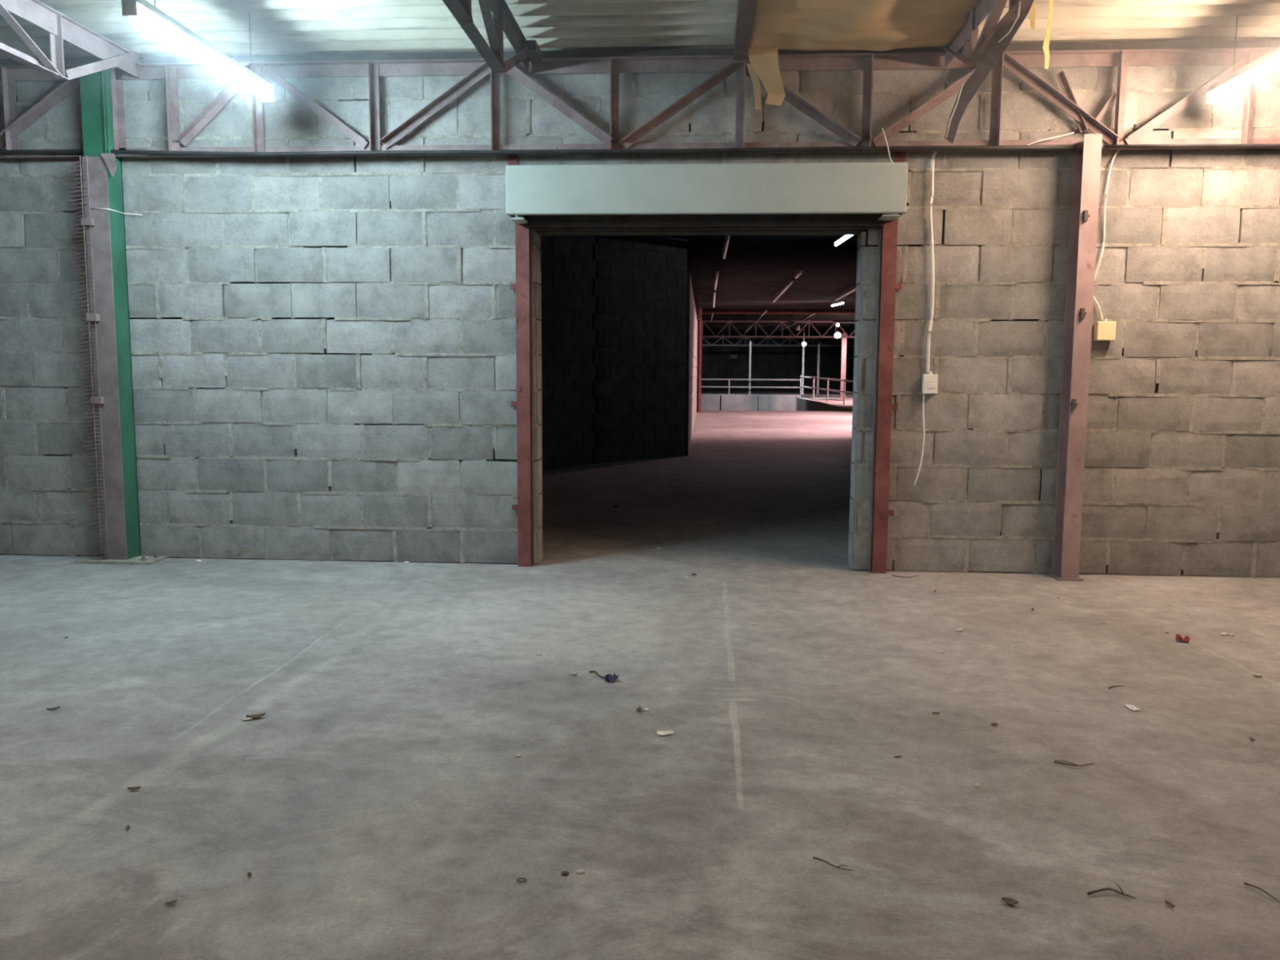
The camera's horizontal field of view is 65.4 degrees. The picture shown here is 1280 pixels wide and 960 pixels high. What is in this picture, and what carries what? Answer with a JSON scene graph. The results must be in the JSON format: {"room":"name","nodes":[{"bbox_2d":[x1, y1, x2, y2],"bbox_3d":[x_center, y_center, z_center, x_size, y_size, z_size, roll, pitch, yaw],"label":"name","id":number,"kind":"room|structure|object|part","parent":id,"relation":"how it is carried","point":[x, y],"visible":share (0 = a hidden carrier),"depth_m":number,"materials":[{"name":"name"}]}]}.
{"room":"empty warehouse","nodes":[
{"label":"empty warehouse","id":0,"kind":"room"},
{"bbox_2d":[540,235,687,470],"bbox_3d":[-1.058,-1.694,12.546,4.970,3.080,0.562,-6,9,-44],"label":"wall","id":1,"kind":"structure","parent":0,"point":[644,287],"depth_m":13.35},
{"bbox_2d":[0,409,1279,959],"bbox_3d":[0.861,-0.179,13.504,26.000,0.120,36.600,1,6,4],"label":"floor","id":2,"kind":"structure","parent":0,"point":[380,804],"depth_m":3.30,"materials":[{"name":"concrete"}]},
{"bbox_2d":[46,706,60,710],"bbox_3d":[-2.109,0.821,3.585,0.043,0.011,0.016,-2,7,-22],"label":"dry leaf","id":3,"kind":"object","parent":2,"relation":"on","point":[54,708],"visible":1,"depth_m":3.58,"materials":[{"name":"plant"}]},
{"bbox_2d":[73,61,167,564],"bbox_3d":[-3.300,-1.004,6.204,0.500,3.060,0.229,1,6,4],"label":"steel column","id":4,"kind":"structure","parent":2,"relation":"on","point":[102,95],"depth_m":6.19,"materials":[{"name":"metal"}]},
{"bbox_2d":[71,155,108,558],"bbox_3d":[-3.396,-0.733,6.172,0.116,2.472,0.036,1,6,4],"label":"strip","id":5,"kind":"object","parent":4,"relation":"attached to","point":[91,317],"visible":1,"depth_m":6.15,"materials":[{"name":"metal"}]},
{"bbox_2d":[92,208,142,215],"bbox_3d":[-3.232,-1.658,6.157,0.097,0.020,0.271,5,8,39],"label":"wire","id":6,"kind":"object","parent":4,"relation":"attached to","point":[92,208],"visible":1,"depth_m":6.15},
{"bbox_3d":[-3.203,-2.281,6.120,0.050,0.500,0.050,1,6,4],"label":"head post","id":7,"kind":"part","parent":4,"relation":"part of","materials":[{"name":"metal"}]},
{"bbox_3d":[-3.310,0.510,6.358,0.500,0.018,0.205,1,6,4],"label":"plate","id":8,"kind":"part","parent":4,"relation":"part of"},
{"bbox_2d":[0,47,1279,159],"bbox_3d":[0.153,-2.218,5.902,12.500,0.542,0.064,1,6,4],"label":"truss","id":9,"kind":"object","parent":4,"relation":"attached to","point":[1018,62],"visible":0.83,"depth_m":5.91,"materials":[{"name":"metal"}]},
{"bbox_2d":[524,40,542,63],"bbox_3d":[-0.618,-2.491,5.803,0.060,0.060,0.230,1,6,4],"label":"tube","id":10,"kind":"object","parent":9,"relation":"on","point":[533,51],"visible":1,"depth_m":5.76,"materials":[{"name":"metal"}]},
{"bbox_2d":[0,145,1076,156],"bbox_3d":[-1.397,-1.978,5.990,7.832,0.056,0.025,1,6,4],"label":"horizontal beam","id":11,"kind":"structure","parent":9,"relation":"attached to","point":[965,147],"depth_m":5.94,"materials":[{"name":"metal"}]},
{"bbox_2d":[881,128,893,162],"bbox_3d":[1.443,-1.937,5.791,0.079,0.212,0.014,1,6,4],"label":"cable","id":12,"kind":"object","parent":9,"relation":"hanging from","point":[882,128],"visible":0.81,"depth_m":5.79,"materials":[{"name":"plastic"}]},
{"bbox_2d":[964,39,968,47],"bbox_3d":[1.819,-2.467,5.647,0.060,0.060,0.230,1,6,4],"label":"tube","id":13,"kind":"object","parent":9,"relation":"on","point":[966,44],"visible":0.04,"depth_m":5.57,"materials":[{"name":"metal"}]},
{"bbox_2d":[1026,132,1073,145],"bbox_3d":[2.363,-1.965,5.748,0.262,0.075,0.016,1,6,4],"label":"cable","id":14,"kind":"object","parent":9,"relation":"on","point":[1071,132],"visible":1,"depth_m":5.75,"materials":[{"name":"plastic"}]},
{"bbox_2d":[1103,143,1279,147],"bbox_3d":[3.587,-1.903,5.674,1.842,0.025,0.018,1,6,4],"label":"pipe","id":15,"kind":"object","parent":9,"relation":"attached to","point":[1172,145],"visible":1,"depth_m":5.70,"materials":[{"name":"metal"}]},
{"bbox_2d":[127,786,141,790],"bbox_3d":[-1.476,0.899,2.910,0.036,0.009,0.020,1,6,4],"label":"dry leaf","id":16,"kind":"object","parent":2,"relation":"on","point":[138,787],"visible":1,"depth_m":2.91,"materials":[{"name":"plant"}]},
{"bbox_2d":[164,899,177,904],"bbox_3d":[-1.077,0.971,2.290,0.015,0.006,0.023,3,7,22],"label":"dry leaf","id":17,"kind":"object","parent":2,"relation":"on","point":[175,900],"visible":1,"depth_m":2.29,"materials":[{"name":"plant"}]},
{"bbox_2d":[241,715,253,720],"bbox_3d":[-1.379,0.835,3.498,0.034,0.010,0.023,-4,8,-38],"label":"paper scrap","id":18,"kind":"object","parent":2,"relation":"on","point":[245,717],"visible":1,"depth_m":3.50,"materials":[{"name":"paper"}]},
{"bbox_2d":[246,712,265,718],"bbox_3d":[-1.354,0.831,3.516,0.057,0.015,0.035,1,6,4],"label":"dry leaf","id":19,"kind":"object","parent":2,"relation":"on","point":[254,716],"visible":1,"depth_m":3.52,"materials":[{"name":"plant"}]},
{"bbox_2d":[516,877,526,882],"bbox_3d":[-0.285,0.964,2.404,0.025,0.003,0.019,1,6,4],"label":"ring","id":20,"kind":"object","parent":2,"relation":"on","point":[519,877],"visible":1,"depth_m":2.40,"materials":[{"name":"metal"}]},
{"bbox_2d":[510,222,534,567],"bbox_3d":[-0.732,-0.515,6.172,0.142,2.125,0.071,1,6,4],"label":"post","id":21,"kind":"object","parent":2,"relation":"on","point":[523,286],"visible":0.87,"depth_m":6.15,"materials":[{"name":"metal"}]},
{"bbox_2d":[560,871,568,875],"bbox_3d":[-0.183,0.962,2.438,0.021,0.007,0.017,1,6,4],"label":"chip","id":22,"kind":"object","parent":2,"relation":"on","point":[563,873],"visible":1,"depth_m":2.44,"materials":[{"name":"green stone"}]},
{"bbox_2d":[576,869,584,874],"bbox_3d":[-0.146,0.961,2.447,0.020,0.007,0.015,1,6,4],"label":"chip","id":23,"kind":"object","parent":2,"relation":"on","point":[580,871],"visible":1,"depth_m":2.44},
{"bbox_2d":[589,670,604,678],"bbox_3d":[-0.166,0.785,4.018,0.020,0.012,0.120,-4,8,-37],"label":"twig","id":24,"kind":"object","parent":2,"relation":"on","point":[592,671],"visible":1,"depth_m":4.04,"materials":[{"name":"wood"}]},
{"bbox_2d":[602,672,618,681],"bbox_3d":[-0.118,0.782,3.962,0.056,0.029,0.054,-3,7,-29],"label":"scrap","id":25,"kind":"object","parent":2,"relation":"on","point":[610,677],"visible":1,"depth_m":3.96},
{"bbox_2d":[656,730,674,735],"bbox_3d":[0.085,0.856,3.382,0.060,0.010,0.034,-1,6,-12],"label":"paper scrap","id":26,"kind":"object","parent":2,"relation":"on","point":[659,732],"visible":1,"depth_m":3.38,"materials":[{"name":"paper"}]},
{"bbox_2d":[696,307,702,412],"bbox_3d":[1.773,-3.587,29.907,0.150,3.100,0.400,1,6,4],"label":"column","id":27,"kind":"structure","parent":2,"relation":"on","point":[700,322],"depth_m":29.81,"materials":[{"name":"metal"}]},
{"bbox_2d":[813,856,853,871],"bbox_3d":[0.480,0.955,2.482,0.111,0.011,0.013,5,8,38],"label":"twig","id":28,"kind":"object","parent":2,"relation":"on","point":[814,857],"visible":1,"depth_m":2.48,"materials":[{"name":"wood"}]},
{"bbox_2d":[868,218,902,573],"bbox_3d":[1.491,-0.487,6.031,0.143,2.125,0.071,1,6,4],"label":"post","id":29,"kind":"object","parent":2,"relation":"on","point":[886,287],"visible":0.97,"depth_m":6.00,"materials":[{"name":"metal"}]},
{"bbox_2d":[891,574,917,577],"bbox_3d":[1.599,0.579,5.992,0.159,0.009,0.070,1,6,4],"label":"twig","id":30,"kind":"object","parent":2,"relation":"on","point":[891,575],"visible":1,"depth_m":5.98,"materials":[{"name":"wood"}]},
{"bbox_2d":[955,628,963,631],"bbox_3d":[1.526,0.715,4.755,0.036,0.013,0.027,1,6,4],"label":"chip","id":31,"kind":"object","parent":2,"relation":"on","point":[957,629],"visible":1,"depth_m":4.75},
{"bbox_2d":[973,783,980,786],"bbox_3d":[1.005,0.910,2.972,0.020,0.007,0.015,1,6,4],"label":"chip","id":32,"kind":"object","parent":2,"relation":"on","point":[975,784],"visible":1,"depth_m":2.97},
{"bbox_2d":[1001,897,1017,904],"bbox_3d":[0.858,0.978,2.314,0.029,0.009,0.029,-1,6,-15],"label":"dry leaf","id":33,"kind":"object","parent":2,"relation":"on","point":[1009,900],"visible":1,"depth_m":2.32,"materials":[{"name":"plant"}]},
{"bbox_2d":[1053,760,1093,766],"bbox_3d":[1.362,0.890,3.127,0.118,0.011,0.027,2,6,12],"label":"twig","id":34,"kind":"object","parent":2,"relation":"on","point":[1055,761],"visible":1,"depth_m":3.12,"materials":[{"name":"wood"}]},
{"bbox_2d":[1046,133,1102,581],"bbox_3d":[2.571,-0.693,5.878,0.150,2.580,0.191,1,6,4],"label":"steel column","id":35,"kind":"structure","parent":2,"relation":"on","point":[1086,176],"depth_m":5.86,"materials":[{"name":"metal"}]},
{"bbox_3d":[2.564,0.584,6.017,0.150,0.010,0.190,1,6,4],"label":"plate","id":36,"kind":"part","parent":35,"relation":"part of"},
{"bbox_2d":[1087,884,1136,898],"bbox_3d":[1.106,0.974,2.342,0.089,0.011,0.065,-2,7,-16],"label":"twig","id":37,"kind":"object","parent":2,"relation":"on","point":[1106,888],"visible":1,"depth_m":2.36,"materials":[{"name":"wood"}]},
{"bbox_2d":[1108,684,1124,688],"bbox_3d":[1.867,0.809,3.905,0.081,0.009,0.007,-2,7,-21],"label":"twig","id":38,"kind":"object","parent":2,"relation":"on","point":[1109,687],"visible":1,"depth_m":3.90,"materials":[{"name":"wood"}]},
{"bbox_2d":[1124,704,1140,711],"bbox_3d":[1.811,0.835,3.667,0.030,0.009,0.064,0,6,-3],"label":"paper scrap","id":39,"kind":"object","parent":2,"relation":"on","point":[1131,707],"visible":1,"depth_m":3.66,"materials":[{"name":"paper"}]},
{"bbox_2d":[1164,900,1174,906],"bbox_3d":[1.226,0.982,2.308,0.015,0.006,0.024,1,6,4],"label":"dry leaf","id":40,"kind":"object","parent":2,"relation":"on","point":[1168,903],"visible":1,"depth_m":2.31,"materials":[{"name":"plant"}]},
{"bbox_2d":[1175,634,1190,642],"bbox_3d":[2.499,0.728,4.592,0.058,0.028,0.043,4,7,33],"label":"scrap","id":41,"kind":"object","parent":2,"relation":"on","point":[1178,637],"visible":1,"depth_m":4.59,"materials":[{"name":"paper"}]},
{"bbox_2d":[1219,631,1228,635],"bbox_3d":[2.760,0.727,4.708,0.036,0.013,0.030,1,6,4],"label":"chip","id":42,"kind":"object","parent":2,"relation":"on","point":[1223,633],"visible":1,"depth_m":4.70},
{"bbox_2d":[1244,882,1279,902],"bbox_3d":[1.475,0.975,2.361,0.009,0.008,0.093,-2,7,-19],"label":"twig","id":43,"kind":"object","parent":2,"relation":"on","point":[1245,883],"visible":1,"depth_m":2.37,"materials":[{"name":"wood"}]},
{"bbox_2d":[0,64,1279,577],"bbox_3d":[0.156,-0.994,6.199,17.500,3.080,0.207,1,6,4],"label":"wall","id":44,"kind":"structure","parent":0,"point":[323,348],"depth_m":6.12,"materials":[{"name":"concrete"}]},
{"bbox_2d":[505,155,517,171],"bbox_3d":[-0.775,-1.914,6.016,0.060,0.111,0.087,1,6,4],"label":"bracket","id":45,"kind":"object","parent":44,"relation":"attached to","point":[512,159],"visible":0.45,"depth_m":6.05,"materials":[{"name":"red paint"}]},
{"bbox_2d":[0,40,1279,65],"bbox_3d":[0.158,-2.525,5.917,12.500,0.054,0.028,1,6,4],"label":"beam","id":46,"kind":"structure","parent":44,"relation":"attached to","point":[1249,43],"depth_m":5.91,"materials":[{"name":"metal"}]},
{"bbox_2d":[528,226,883,230],"bbox_3d":[0.386,-1.533,5.995,2.280,0.050,0.050,1,6,4],"label":"lintel","id":47,"kind":"object","parent":44,"relation":"attached to","point":[701,228],"visible":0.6,"depth_m":5.99,"materials":[{"name":"metal"}]},
{"bbox_2d":[506,162,907,227],"bbox_3d":[0.377,-1.669,5.873,2.307,0.330,0.260,1,6,4],"label":"roller shutter","id":48,"kind":"object","parent":44,"relation":"attached to","point":[832,194],"visible":1,"depth_m":5.76,"materials":[{"name":"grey metal"}]},
{"bbox_3d":[0.369,-1.547,5.942,2.127,0.072,0.060,1,6,4],"label":"rail","id":49,"kind":"part","parent":48,"relation":"part of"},
{"bbox_2d":[894,151,905,162],"bbox_3d":[1.538,-1.884,5.869,0.060,0.111,0.087,1,6,4],"label":"bracket","id":50,"kind":"object","parent":44,"relation":"attached to","point":[900,157],"visible":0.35,"depth_m":5.90,"materials":[{"name":"metal"}]},
{"bbox_2d":[921,371,937,393],"bbox_3d":[1.749,-0.588,6.018,0.084,0.134,0.058,1,6,4],"label":"junction box","id":51,"kind":"object","parent":44,"relation":"attached to","point":[930,381],"visible":1,"depth_m":5.99,"materials":[{"name":"beige plastic"}]},
{"bbox_2d":[913,393,924,485],"bbox_3d":[1.700,-0.243,6.050,0.057,0.562,0.018,1,6,4],"label":"cable","id":52,"kind":"object","parent":51,"relation":"hanging from","point":[923,421],"visible":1,"depth_m":6.05,"materials":[{"name":"plastic"}]},
{"bbox_2d":[926,151,937,373],"bbox_3d":[1.735,-1.296,5.942,0.053,1.309,0.027,1,6,4],"label":"cable","id":53,"kind":"object","parent":44,"relation":"attached to","point":[935,153],"visible":0.98,"depth_m":5.94,"materials":[{"name":"plastic"}]},
{"bbox_2d":[1093,318,1115,340],"bbox_3d":[2.757,-0.892,5.916,0.107,0.127,0.064,1,6,4],"label":"junction box","id":54,"kind":"object","parent":44,"relation":"attached to","point":[1104,330],"visible":1,"depth_m":5.89,"materials":[{"name":"plastic"}]},
{"bbox_2d":[1093,149,1120,321],"bbox_3d":[2.732,-1.437,5.869,0.138,1.002,0.020,1,6,4],"label":"cable","id":55,"kind":"object","parent":54,"relation":"attached to","point":[1118,150],"visible":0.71,"depth_m":5.86,"materials":[{"name":"plastic"}]},
{"bbox_2d":[0,0,1279,336],"bbox_3d":[1.617,-4.614,24.505,26.000,0.068,60.003,1,6,4],"label":"ceiling","id":56,"kind":"structure","parent":0,"point":[277,27],"depth_m":5.67,"materials":[{"name":"metal"}]},
{"bbox_2d":[0,0,142,79],"bbox_3d":[-3.360,-1.901,1.414,0.073,0.364,9.440,1,6,4],"label":"roof truss","id":57,"kind":"object","parent":56,"relation":"attached to","point":[60,27],"visible":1,"depth_m":5.32,"materials":[{"name":"metal"}]},
{"bbox_2d":[120,0,274,102],"bbox_3d":[-2.134,-2.260,4.915,0.068,0.408,1.376,1,6,4],"label":"tube light","id":58,"kind":"object","parent":56,"relation":"hanging from","point":[144,12],"visible":1,"depth_m":4.77,"materials":[{"name":"white"}]},
{"bbox_2d":[442,0,528,73],"bbox_3d":[-0.965,-1.860,1.262,0.073,0.388,9.440,1,6,4],"label":"roof truss","id":59,"kind":"object","parent":56,"relation":"attached to","point":[502,20],"visible":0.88,"depth_m":4.94,"materials":[{"name":"metal"}]},
{"bbox_2d":[712,290,715,307],"bbox_3d":[1.853,-4.543,24.901,0.060,0.170,5.069,1,6,4],"label":"tube light","id":60,"kind":"object","parent":56,"relation":"hanging from","point":[714,291],"visible":0.9,"depth_m":24.16,"materials":[{"name":"plastic"}]},
{"bbox_2d":[714,266,719,290],"bbox_3d":[1.501,-3.966,19.605,0.063,0.170,3.843,1,6,4],"label":"tube light","id":61,"kind":"object","parent":56,"relation":"hanging from","point":[717,269],"visible":1,"depth_m":18.95,"materials":[{"name":"plastic"}]},
{"bbox_2d":[722,235,730,258],"bbox_3d":[1.206,-3.343,13.891,0.060,0.170,3.149,1,6,3],"label":"tube light","id":62,"kind":"object","parent":56,"relation":"hanging from","point":[727,237],"visible":0.58,"depth_m":13.97,"materials":[{"name":"glass"}]},
{"bbox_2d":[733,0,755,60],"bbox_3d":[0.284,-1.989,1.165,0.080,0.075,9.435,1,6,4],"label":"joist","id":63,"kind":"object","parent":56,"relation":"attached to","point":[745,8],"visible":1,"depth_m":5.31,"materials":[{"name":"metal"}]},
{"bbox_2d":[742,324,751,334],"bbox_3d":[4.590,-6.524,43.158,0.066,0.170,8.504,1,6,4],"label":"tube light","id":64,"kind":"object","parent":56,"relation":"hanging from","point":[749,326],"visible":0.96,"depth_m":41.46,"materials":[{"name":"plastic"}]},
{"bbox_2d":[755,309,767,321],"bbox_3d":[3.892,-5.323,32.136,0.069,0.170,6.134,1,6,4],"label":"tube light","id":65,"kind":"object","parent":56,"relation":"hanging from","point":[765,310],"visible":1,"depth_m":31.41,"materials":[{"name":"plastic"}]},
{"bbox_2d":[702,319,854,337],"bbox_3d":[7.143,-5.522,36.403,10.672,0.650,0.080,1,6,4],"label":"truss","id":66,"kind":"object","parent":56,"relation":"hanging from","point":[729,322],"visible":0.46,"depth_m":36.52,"materials":[{"name":"metal"}]},
{"bbox_2d":[702,333,854,346],"bbox_3d":[9.649,-6.913,49.193,14.403,0.636,0.080,1,6,4],"label":"truss","id":67,"kind":"object","parent":56,"relation":"hanging from","point":[709,344],"visible":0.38,"depth_m":49.42,"materials":[{"name":"metal"}]},
{"bbox_2d":[702,310,855,314],"bbox_3d":[8.721,-5.131,30.497,14.595,0.120,0.200,1,6,4],"label":"cross beam","id":68,"kind":"structure","parent":56,"relation":"attached to","point":[704,312],"depth_m":30.73,"materials":[{"name":"metal"}]},
{"bbox_2d":[772,278,794,302],"bbox_3d":[3.176,-4.251,22.296,0.060,0.170,5.640,1,6,4],"label":"tube light","id":69,"kind":"object","parent":56,"relation":"hanging from","point":[792,280],"visible":1,"depth_m":21.61,"materials":[{"name":"plastic"}]},
{"bbox_2d":[779,321,795,330],"bbox_3d":[5.804,-6.102,39.363,0.060,0.170,6.422,1,6,3],"label":"tube light","id":70,"kind":"object","parent":56,"relation":"hanging from","point":[794,322],"visible":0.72,"depth_m":38.37,"materials":[{"name":"plastic"}]},
{"bbox_2d":[795,322,799,330],"bbox_3d":[6.158,-5.987,38.909,0.193,0.303,0.204,1,6,4],"label":"work lamp","id":71,"kind":"object","parent":56,"relation":"hanging from","point":[797,327],"visible":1,"depth_m":38.86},
{"bbox_2d":[794,267,804,278],"bbox_3d":[2.885,-3.790,18.070,0.063,0.170,1.203,1,6,4],"label":"tube light","id":72,"kind":"object","parent":56,"relation":"hanging from","point":[800,272],"visible":1,"depth_m":17.94,"materials":[{"name":"plastic"}]},
{"bbox_2d":[801,324,806,346],"bbox_3d":[6.578,-5.805,39.948,0.200,0.880,0.207,1,6,4],"label":"floodlight","id":73,"kind":"object","parent":56,"relation":"hanging from","point":[803,344],"visible":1,"depth_m":39.93,"materials":[{"name":"white"}]},
{"bbox_2d":[800,311,815,321],"bbox_3d":[5.431,-5.332,32.303,0.060,0.170,4.331,1,6,4],"label":"tube light","id":74,"kind":"object","parent":56,"relation":"hanging from","point":[813,313],"visible":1,"depth_m":32.08,"materials":[{"name":"plastic"}]},
{"bbox_2d":[831,301,844,306],"bbox_3d":[5.168,-4.654,26.086,0.060,0.170,1.124,0,6,-4],"label":"tube light","id":75,"kind":"object","parent":56,"relation":"hanging from","point":[840,302],"visible":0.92,"depth_m":26.01,"materials":[{"name":"white"}]},
{"bbox_2d":[834,316,841,338],"bbox_3d":[6.835,-5.267,34.430,0.221,0.746,0.226,6,9,44],"label":"floodlight","id":76,"kind":"object","parent":56,"relation":"hanging from","point":[837,335],"visible":0.9,"depth_m":34.42,"materials":[{"name":"white"}]},
{"bbox_2d":[834,235,852,245],"bbox_3d":[2.711,-3.245,13.078,0.060,0.170,1.498,0,6,1],"label":"tube light","id":77,"kind":"object","parent":56,"relation":"hanging from","point":[843,237],"visible":0.46,"depth_m":13.37,"materials":[{"name":"white"}]},
{"bbox_2d":[832,320,855,323],"bbox_3d":[6.613,-5.133,31.440,1.058,0.366,0.040,1,6,4],"label":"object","id":78,"kind":"object","parent":56,"relation":"hanging from","point":[834,322],"visible":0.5,"depth_m":31.46,"materials":[{"name":"metal"}]},
{"bbox_2d":[835,285,856,300],"bbox_3d":[4.667,-4.250,22.362,0.062,0.170,4.135,1,6,4],"label":"tube light","id":79,"kind":"object","parent":56,"relation":"hanging from","point":[854,288],"visible":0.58,"depth_m":22.58,"materials":[{"name":"plastic"}]},
{"bbox_2d":[746,0,979,109],"bbox_3d":[1.086,-2.147,4.016,1.200,0.387,3.508,1,6,4],"label":"sheet","id":80,"kind":"object","parent":56,"relation":"hanging from","point":[877,25],"visible":0.98,"depth_m":5.33,"materials":[{"name":"plastic"}]},
{"bbox_3d":[1.090,-2.287,4.002,1.174,0.084,3.503,1,6,4],"label":"panel","id":81,"kind":"part","parent":80,"relation":"part of","materials":[{"name":"yellow plastic"}]},
{"bbox_2d":[940,0,1032,67],"bbox_3d":[1.472,-1.873,1.103,0.070,0.298,9.440,1,6,4],"label":"roof truss","id":82,"kind":"object","parent":56,"relation":"attached to","point":[994,8],"visible":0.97,"depth_m":5.03,"materials":[{"name":"metal"}]},
{"bbox_2d":[946,0,1020,137],"bbox_3d":[1.751,-2.067,5.027,0.112,0.346,1.416,1,6,5],"label":"cable","id":83,"kind":"object","parent":82,"relation":"attached to","point":[1017,17],"visible":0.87,"depth_m":5.37,"materials":[{"name":"plastic"}]},
{"bbox_2d":[944,0,1034,142],"bbox_3d":[1.775,-2.114,5.074,0.138,0.477,1.372,1,6,4],"label":"strip","id":84,"kind":"object","parent":82,"relation":"attached to","point":[994,50],"visible":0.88,"depth_m":5.28,"materials":[{"name":"metal"}]},
{"bbox_2d":[1029,0,1035,28],"bbox_3d":[1.931,-2.339,4.932,0.053,0.205,0.007,-1,6,-8],"label":"tape","id":85,"kind":"object","parent":56,"relation":"hanging from","point":[1032,11],"visible":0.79,"depth_m":4.94,"materials":[{"name":"plastic"}]},
{"bbox_2d":[1042,0,1053,68],"bbox_3d":[2.096,-2.326,5.124,0.047,0.410,0.008,-1,6,-13],"label":"tape","id":86,"kind":"object","parent":56,"relation":"hanging from","point":[1046,44],"visible":1,"depth_m":5.13,"materials":[{"name":"plastic"}]},
{"bbox_2d":[1206,15,1279,103],"bbox_3d":[3.148,-2.231,4.924,0.068,0.408,1.224,1,6,4],"label":"tube light","id":87,"kind":"object","parent":56,"relation":"hanging from","point":[1269,63],"visible":1,"depth_m":5.18,"materials":[{"name":"white"}]},
{"bbox_2d":[684,272,697,455],"bbox_3d":[1.093,-2.475,21.913,0.208,2.620,15.190,1,6,4],"label":"wall","id":88,"kind":"structure","parent":0,"point":[691,322],"depth_m":16.05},
{"bbox_2d":[693,296,699,319],"bbox_3d":[1.437,-4.604,25.786,0.220,0.900,0.400,1,6,4],"label":"panel","id":89,"kind":"object","parent":88,"relation":"attached to","point":[696,299],"visible":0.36,"depth_m":25.59,"materials":[{"name":"metal"}]},
{"bbox_2d":[701,394,799,410],"bbox_3d":[-1.993,-2.654,43.479,17.800,2.252,0.360,1,6,4],"label":"wall","id":90,"kind":"structure","parent":0,"point":[708,402],"depth_m":42.84,"materials":[{"name":"grey concrete"}]},
{"bbox_2d":[701,378,799,394],"bbox_3d":[4.545,-4.023,42.935,4.778,0.661,0.060,1,6,4],"label":"railing","id":91,"kind":"object","parent":90,"relation":"on","point":[728,380],"visible":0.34,"depth_m":42.91,"materials":[{"name":"metal"}]},
{"bbox_3d":[3.838,-4.017,42.981,0.055,0.631,0.055,-2,7,-19],"label":"rail post","id":92,"kind":"part","parent":91,"relation":"part of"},
{"bbox_3d":[4.544,-3.998,42.938,4.718,0.060,0.060,1,6,4],"label":"rail","id":93,"kind":"part","parent":91,"relation":"part of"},
{"bbox_3d":[4.546,-4.322,42.902,4.718,0.060,0.060,1,6,4],"label":"rail","id":94,"kind":"part","parent":91,"relation":"part of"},
{"bbox_2d":[701,388,853,397],"bbox_3d":[6.484,-4.685,52.817,30.118,0.150,19.700,1,6,4],"label":"floor","id":95,"kind":"structure","parent":0,"point":[807,393],"depth_m":47.52,"materials":[{"name":"concrete"}]},
{"bbox_2d":[747,341,751,394],"bbox_3d":[4.756,-4.836,43.084,0.144,2.267,0.144,1,6,4],"label":"post","id":96,"kind":"object","parent":95,"relation":"on","point":[750,342],"visible":0.86,"depth_m":43.05,"materials":[{"name":"metal"}]},
{"bbox_2d":[801,346,804,394],"bbox_3d":[7.020,-4.769,42.945,0.144,2.157,0.144,1,6,4],"label":"post","id":97,"kind":"object","parent":95,"relation":"on","point":[803,347],"visible":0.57,"depth_m":42.92,"materials":[{"name":"metal"}]},
{"bbox_2d":[816,343,819,394],"bbox_3d":[7.950,-4.939,44.478,0.144,2.234,0.144,1,6,4],"label":"post","id":98,"kind":"object","parent":95,"relation":"on","point":[818,356],"visible":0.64,"depth_m":44.44,"materials":[{"name":"metal"}]},
{"bbox_2d":[701,337,854,389],"bbox_3d":[12.681,-6.854,56.210,46.000,8.000,0.300,1,6,4],"label":"wall","id":99,"kind":"structure","parent":0,"point":[766,362],"depth_m":56.41,"materials":[{"name":"concrete"}]},
{"bbox_2d":[729,355,737,358],"bbox_3d":[5.298,-6.973,56.440,0.400,0.200,0.130,1,6,4],"label":"wall plate","id":100,"kind":"object","parent":99,"relation":"attached to","point":[731,356],"visible":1,"depth_m":56.37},
{"bbox_3d":[11.122,-1.889,48.435,44.000,0.200,34.400,1,6,4],"label":"floor","id":101,"kind":"structure","parent":0,"visible":0},
{"bbox_2d":[796,397,853,411],"bbox_3d":[8.711,-1.851,36.886,3.950,2.209,8.307,0,6,-5],"label":"ramp","id":102,"kind":"object","parent":101,"relation":"on","point":[818,404],"visible":0.1,"depth_m":37.97,"materials":[{"name":"concrete"}]},
{"bbox_2d":[800,375,853,404],"bbox_3d":[7.216,-3.264,36.522,0.182,1.080,8.508,-1,6,-10],"label":"railing","id":103,"kind":"object","parent":102,"relation":"on","point":[801,376],"visible":0.68,"depth_m":37.38,"materials":[{"name":"metal"}]},
{"bbox_3d":[6.556,-3.811,40.660,0.055,0.900,0.055,3,7,26],"label":"rail post","id":104,"kind":"part","parent":103,"relation":"part of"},
{"bbox_3d":[6.794,-3.593,39.012,0.055,0.900,0.055,3,7,26],"label":"rail post","id":105,"kind":"part","parent":103,"relation":"part of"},
{"bbox_3d":[7.218,-3.661,36.478,0.181,0.240,8.452,-1,6,-10],"label":"rail","id":106,"kind":"part","parent":103,"relation":"part of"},
{"bbox_3d":[7.216,-3.264,36.522,0.181,0.240,8.452,-1,6,-10],"label":"rail","id":107,"kind":"part","parent":103,"relation":"part of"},
{"bbox_3d":[7.032,-3.375,37.364,0.055,0.900,0.055,-2,7,-19],"label":"rail post","id":108,"kind":"part","parent":103,"relation":"part of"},
{"bbox_3d":[7.320,-3.156,35.713,0.055,0.900,0.055,3,7,26],"label":"rail post","id":109,"kind":"part","parent":103,"relation":"part of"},
{"bbox_2d":[837,333,847,397],"bbox_3d":[7.848,-4.427,38.493,0.324,2.485,0.324,1,6,4],"label":"post","id":110,"kind":"object","parent":102,"relation":"on","point":[843,344],"visible":0.93,"depth_m":38.40,"materials":[{"name":"metal"}]}
]}

